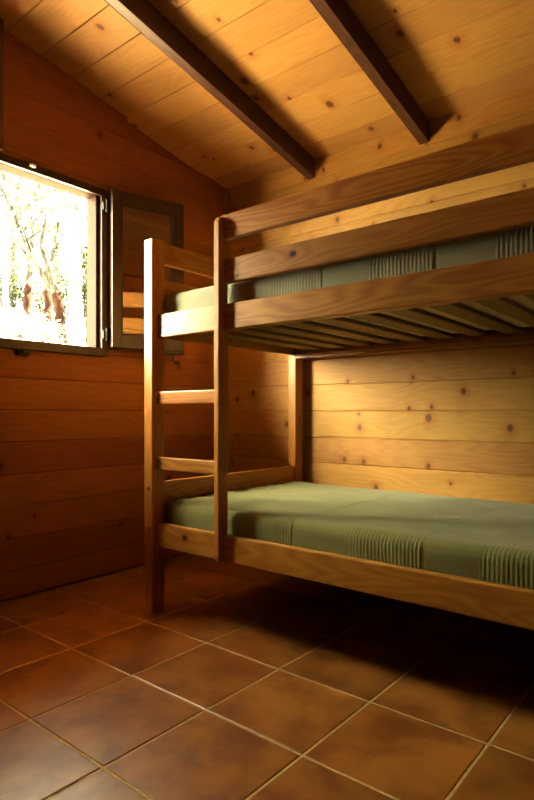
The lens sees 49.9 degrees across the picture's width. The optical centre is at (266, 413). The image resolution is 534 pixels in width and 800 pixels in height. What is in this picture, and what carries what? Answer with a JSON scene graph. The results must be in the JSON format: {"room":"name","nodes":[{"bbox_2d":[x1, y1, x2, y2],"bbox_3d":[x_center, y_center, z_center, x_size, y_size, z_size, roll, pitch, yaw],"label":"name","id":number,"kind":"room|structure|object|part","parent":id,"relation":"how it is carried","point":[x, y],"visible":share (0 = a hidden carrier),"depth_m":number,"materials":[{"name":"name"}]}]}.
{"room":"cabin bedroom","nodes":[
{"label":"cabin bedroom","id":0,"kind":"room"},
{"bbox_2d":[0,28,225,601],"bbox_3d":[-1.644,-0.435,1.960,0.075,2.630,4.440,0,0,39],"label":"wall","id":1,"kind":"structure","parent":0,"point":[72,425],"depth_m":2.83,"materials":[{"name":"brown wood"}]},
{"bbox_2d":[0,18,2,151],"bbox_3d":[-1.167,-1.413,2.450,0.044,0.568,0.063,0,0,39],"label":"trim","id":2,"kind":"structure","parent":1,"relation":"attached to","point":[1,20],"depth_m":2.45,"materials":[{"name":"brown wood"}]},
{"bbox_2d":[0,153,183,363],"bbox_3d":[-0.953,-0.692,2.746,1.221,0.866,0.210,0,0,-43],"label":"window","id":3,"kind":"structure","parent":1,"relation":"in","point":[97,198],"depth_m":2.88,"materials":[{"name":"brown wood"}]},
{"bbox_3d":[-1.107,-0.705,2.617,0.077,0.840,0.818,0,0,39],"label":"frame","id":4,"kind":"part","parent":3,"relation":"part of","materials":[{"name":"brown wood"}]},
{"bbox_3d":[-1.069,-0.705,2.586,0.020,0.840,0.818,0,0,39],"label":"frame","id":5,"kind":"part","parent":3,"relation":"part of","materials":[{"name":"brown wood"}]},
{"bbox_3d":[-0.622,-0.727,2.995,0.395,0.793,0.042,0,0,-34],"label":"sash","id":6,"kind":"part","parent":3,"relation":"part of","materials":[{"name":"brown wood"}]},
{"bbox_2d":[0,554,533,799],"bbox_3d":[0.090,0.890,0.546,4.540,0.120,4.440,0,0,39],"label":"floor","id":7,"kind":"structure","parent":0,"point":[248,683],"depth_m":1.71,"materials":[{"name":"tile"}]},
{"bbox_2d":[144,122,533,630],"bbox_3d":[0.611,0.043,2.167,2.042,1.574,1.074,0,0,39],"label":"bunk bed","id":8,"kind":"object","parent":7,"relation":"on","point":[489,283],"visible":0.79,"depth_m":1.99,"materials":[{"name":"brown wood"}]},
{"bbox_3d":[-0.473,0.052,2.413,0.052,1.556,0.068,0,0,39],"label":"post","id":9,"kind":"part","parent":8,"relation":"part of","materials":[{"name":"brown wood"}]},
{"bbox_3d":[-0.173,-0.092,2.153,0.023,1.284,0.052,0,0,39],"label":"ladder post","id":10,"kind":"part","parent":8,"relation":"part of","materials":[{"name":"brown wood"}]},
{"bbox_3d":[0.158,0.052,3.186,0.052,1.556,0.068,0,0,39],"label":"post","id":11,"kind":"part","parent":8,"relation":"part of","materials":[{"name":"brown wood"}]},
{"bbox_3d":[0.301,0.505,1.788,1.948,0.099,0.028,0,0,39],"label":"rail","id":12,"kind":"part","parent":8,"relation":"part of","materials":[{"name":"brown wood"}]},
{"bbox_3d":[0.301,-0.361,1.788,1.948,0.097,0.028,0,0,39],"label":"rail","id":13,"kind":"part","parent":8,"relation":"part of","materials":[{"name":"brown wood"}]},
{"bbox_3d":[0.443,-0.697,1.672,1.582,0.094,0.028,0,0,39],"label":"guard rail","id":14,"kind":"part","parent":8,"relation":"part of","materials":[{"name":"brown wood"}]},
{"bbox_3d":[0.443,-0.532,1.672,1.582,0.092,0.028,0,0,39],"label":"guard rail","id":15,"kind":"part","parent":8,"relation":"part of","materials":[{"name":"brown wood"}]},
{"bbox_2d":[256,295,533,342],"bbox_3d":[0.605,-0.421,2.170,1.910,0.138,0.904,0,0,39],"label":"mattress","id":16,"kind":"object","parent":8,"relation":"on","point":[522,300],"visible":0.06,"depth_m":2.13,"materials":[{"name":"green fabric"}]},
{"bbox_2d":[164,225,533,347],"bbox_3d":[0.604,-0.434,2.170,1.946,0.156,0.944,0,0,39],"label":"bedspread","id":17,"kind":"object","parent":16,"relation":"on","point":[518,241],"visible":0.27,"depth_m":1.79,"materials":[{"name":"green fabric"}]},
{"bbox_3d":[0.917,-0.356,2.543,1.948,0.116,0.028,0,0,39],"label":"rail","id":18,"kind":"part","parent":8,"relation":"part of","materials":[{"name":"brown wood"}]},
{"bbox_3d":[0.605,0.453,2.170,1.910,0.138,0.904,0,0,39],"label":"mattress","id":19,"kind":"object","parent":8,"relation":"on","visible":0},
{"bbox_2d":[164,481,533,589],"bbox_3d":[0.604,0.439,2.170,1.946,0.158,0.944,0,0,39],"label":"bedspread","id":20,"kind":"object","parent":19,"relation":"on","point":[479,539],"visible":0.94,"depth_m":1.98,"materials":[{"name":"green fabric"}]},
{"bbox_2d":[0,0,533,188],"bbox_3d":[-0.111,-1.517,0.710,5.560,0.682,4.900,0,0,39],"label":"ceiling","id":21,"kind":"structure","parent":0,"point":[451,56],"depth_m":2.51,"materials":[{"name":"brown wood"}]},
{"bbox_2d":[104,0,314,179],"bbox_3d":[-1.111,-1.435,1.525,0.048,0.614,4.298,0,0,39],"label":"ceiling beam","id":22,"kind":"structure","parent":21,"relation":"attached to","point":[141,14],"depth_m":2.55,"materials":[{"name":"brown wood"}]},
{"bbox_2d":[309,0,428,144],"bbox_3d":[-0.598,-1.435,1.107,0.048,0.614,4.298,0,0,39],"label":"ceiling beam","id":23,"kind":"structure","parent":21,"relation":"attached to","point":[337,14],"depth_m":2.35,"materials":[{"name":"brown wood"}]},
{"bbox_2d":[226,86,533,503],"bbox_3d":[1.472,-0.269,2.241,4.400,2.298,0.075,0,0,39],"label":"wall","id":24,"kind":"structure","parent":0,"point":[449,422],"depth_m":2.86,"materials":[{"name":"brown wood"}]},
{"bbox_2d":[223,190,228,472],"bbox_3d":[-0.254,-0.288,3.581,0.030,2.196,0.030,0,0,39],"label":"trim","id":25,"kind":"structure","parent":24,"relation":"attached to","point":[225,193],"depth_m":3.58,"materials":[{"name":"brown wood"}]},
{"label":"outside","id":26,"kind":"structure","parent":0,"visible":0},
{"bbox_2d":[0,289,86,345],"bbox_3d":[-7.965,-3.289,18.661,30.820,8.645,45.600,0,0,39],"label":"ground","id":27,"kind":"structure","parent":26,"point":[3,334],"depth_m":13.20,"materials":[{"name":"white"}]},
{"bbox_2d":[0,259,43,307],"bbox_3d":[-7.498,-3.891,16.765,2.176,1.766,2.730,0,0,-38],"label":"shrub","id":28,"kind":"object","parent":27,"relation":"on","point":[14,295],"visible":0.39,"depth_m":16.79,"materials":[{"name":"green plant"}]},
{"bbox_3d":[-7.554,-3.700,16.916,1.384,1.228,0.938,0,0,39],"label":"stem","id":29,"kind":"part","parent":28,"relation":"part of","materials":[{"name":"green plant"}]},
{"bbox_2d":[0,244,44,307],"bbox_3d":[-7.486,-3.889,16.063,2.900,2.070,2.824,0,0,-32],"label":"shrub","id":30,"kind":"object","parent":27,"relation":"on","point":[12,256],"visible":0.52,"depth_m":15.94,"materials":[{"name":"green plant"}]},
{"bbox_3d":[-7.364,-3.709,16.057,1.182,1.632,1.397,0,0,39],"label":"stem","id":31,"kind":"part","parent":30,"relation":"part of","materials":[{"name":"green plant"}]},
{"bbox_2d":[0,305,52,338],"bbox_3d":[-4.231,-1.540,10.008,1.003,0.736,1.538,0,0,-35],"label":"shrub","id":32,"kind":"object","parent":27,"relation":"on","point":[21,323],"visible":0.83,"depth_m":9.92,"materials":[{"name":"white plant"}]},
{"bbox_3d":[-4.175,-1.420,10.094,0.354,0.310,0.818,0,0,-35],"label":"stem","id":33,"kind":"part","parent":32,"relation":"part of","materials":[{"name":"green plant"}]},
{"bbox_2d":[0,170,84,320],"bbox_3d":[-5.064,-4.158,12.049,3.713,4.664,3.736,0,0,39],"label":"tree","id":34,"kind":"object","parent":27,"relation":"on","point":[2,253],"visible":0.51,"depth_m":11.96,"materials":[{"name":"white plant"}]},
{"bbox_2d":[0,171,85,297],"bbox_3d":[-9.079,-8.527,21.137,8.148,8.894,8.251,0,0,16],"label":"tree","id":35,"kind":"object","parent":27,"relation":"on","point":[13,249],"visible":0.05,"depth_m":20.87,"materials":[{"name":"green plant"}]},
{"bbox_2d":[0,171,86,343],"bbox_3d":[-4.509,-3.462,10.388,3.738,4.595,4.762,0,0,23],"label":"tree","id":36,"kind":"object","parent":27,"relation":"on","point":[43,273],"visible":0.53,"depth_m":10.44,"materials":[{"name":"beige plant"}]},
{"bbox_2d":[0,171,86,315],"bbox_3d":[-6.252,-4.887,15.060,6.436,5.043,4.989,0,0,39],"label":"tree","id":37,"kind":"object","parent":27,"relation":"on","point":[27,291],"visible":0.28,"depth_m":14.45,"materials":[{"name":"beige plant"}]},
{"bbox_2d":[1,177,86,345],"bbox_3d":[-2.980,-2.685,8.626,3.434,4.087,2.523,0,0,39],"label":"tree","id":38,"kind":"object","parent":27,"relation":"on","point":[74,266],"visible":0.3,"depth_m":8.15,"materials":[{"name":"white plant"}]},
{"bbox_2d":[1,180,86,325],"bbox_3d":[-5.413,-4.607,13.915,4.490,5.282,5.188,0,0,39],"label":"tree","id":39,"kind":"object","parent":27,"relation":"on","point":[47,297],"visible":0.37,"depth_m":13.47,"materials":[{"name":"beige plant"}]},
{"bbox_2d":[17,312,70,343],"bbox_3d":[-3.702,-1.338,9.497,0.814,0.583,0.850,0,0,-2],"label":"shrub","id":40,"kind":"object","parent":27,"relation":"on","point":[43,332],"visible":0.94,"depth_m":9.39,"materials":[{"name":"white plant"}]},
{"bbox_3d":[-3.602,-1.240,9.457,0.345,0.358,0.510,0,0,39],"label":"stem","id":41,"kind":"part","parent":40,"relation":"part of","materials":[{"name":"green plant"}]},
{"bbox_2d":[1,173,86,316],"bbox_3d":[-5.993,-7.297,18.695,8.445,8.521,8.162,0,0,39],"label":"tree","id":42,"kind":"object","parent":27,"relation":"on","point":[77,208],"visible":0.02,"depth_m":19.01,"materials":[{"name":"green plant"}]},
{"bbox_2d":[1,178,86,280],"bbox_3d":[-8.921,-9.055,23.022,9.104,9.573,8.667,0,0,39],"label":"tree","id":43,"kind":"object","parent":27,"relation":"on","point":[17,178],"visible":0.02,"depth_m":22.94,"materials":[{"name":"green plant"}]},
{"bbox_2d":[10,265,81,311],"bbox_3d":[-7.113,-3.857,17.741,2.764,1.805,2.468,0,0,20],"label":"shrub","id":44,"kind":"object","parent":27,"relation":"on","point":[33,299],"visible":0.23,"depth_m":17.83,"materials":[{"name":"green plant"}]},
{"bbox_3d":[-6.848,-3.594,18.012,1.203,0.961,1.259,0,0,-18],"label":"stem","id":45,"kind":"part","parent":44,"relation":"part of","materials":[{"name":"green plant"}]},
{"bbox_2d":[12,236,86,319],"bbox_3d":[-5.658,-3.711,15.881,2.636,2.360,2.343,0,0,8],"label":"shrub","id":46,"kind":"object","parent":27,"relation":"on","point":[65,253],"visible":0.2,"depth_m":15.74,"materials":[{"name":"green plant"}]},
{"bbox_3d":[-5.656,-3.483,16.002,1.222,1.904,1.270,0,0,29],"label":"stem","id":47,"kind":"part","parent":46,"relation":"part of","materials":[{"name":"brown plant"}]},
{"bbox_2d":[21,246,85,317],"bbox_3d":[-6.397,-4.031,18.084,2.946,2.362,2.844,0,0,39],"label":"shrub","id":48,"kind":"object","parent":27,"relation":"on","point":[63,246],"visible":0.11,"depth_m":17.96,"materials":[{"name":"green plant"}]},
{"bbox_2d":[47,239,86,344],"bbox_3d":[-3.450,-2.398,10.827,1.549,2.307,1.622,0,0,-34],"label":"shrub","id":49,"kind":"object","parent":27,"relation":"on","point":[84,285],"visible":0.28,"depth_m":10.70,"materials":[{"name":"green plant"}]},
{"bbox_3d":[-3.444,-2.153,10.821,0.660,1.816,0.608,0,0,39],"label":"stem","id":50,"kind":"part","parent":49,"relation":"part of","materials":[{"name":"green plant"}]}
]}

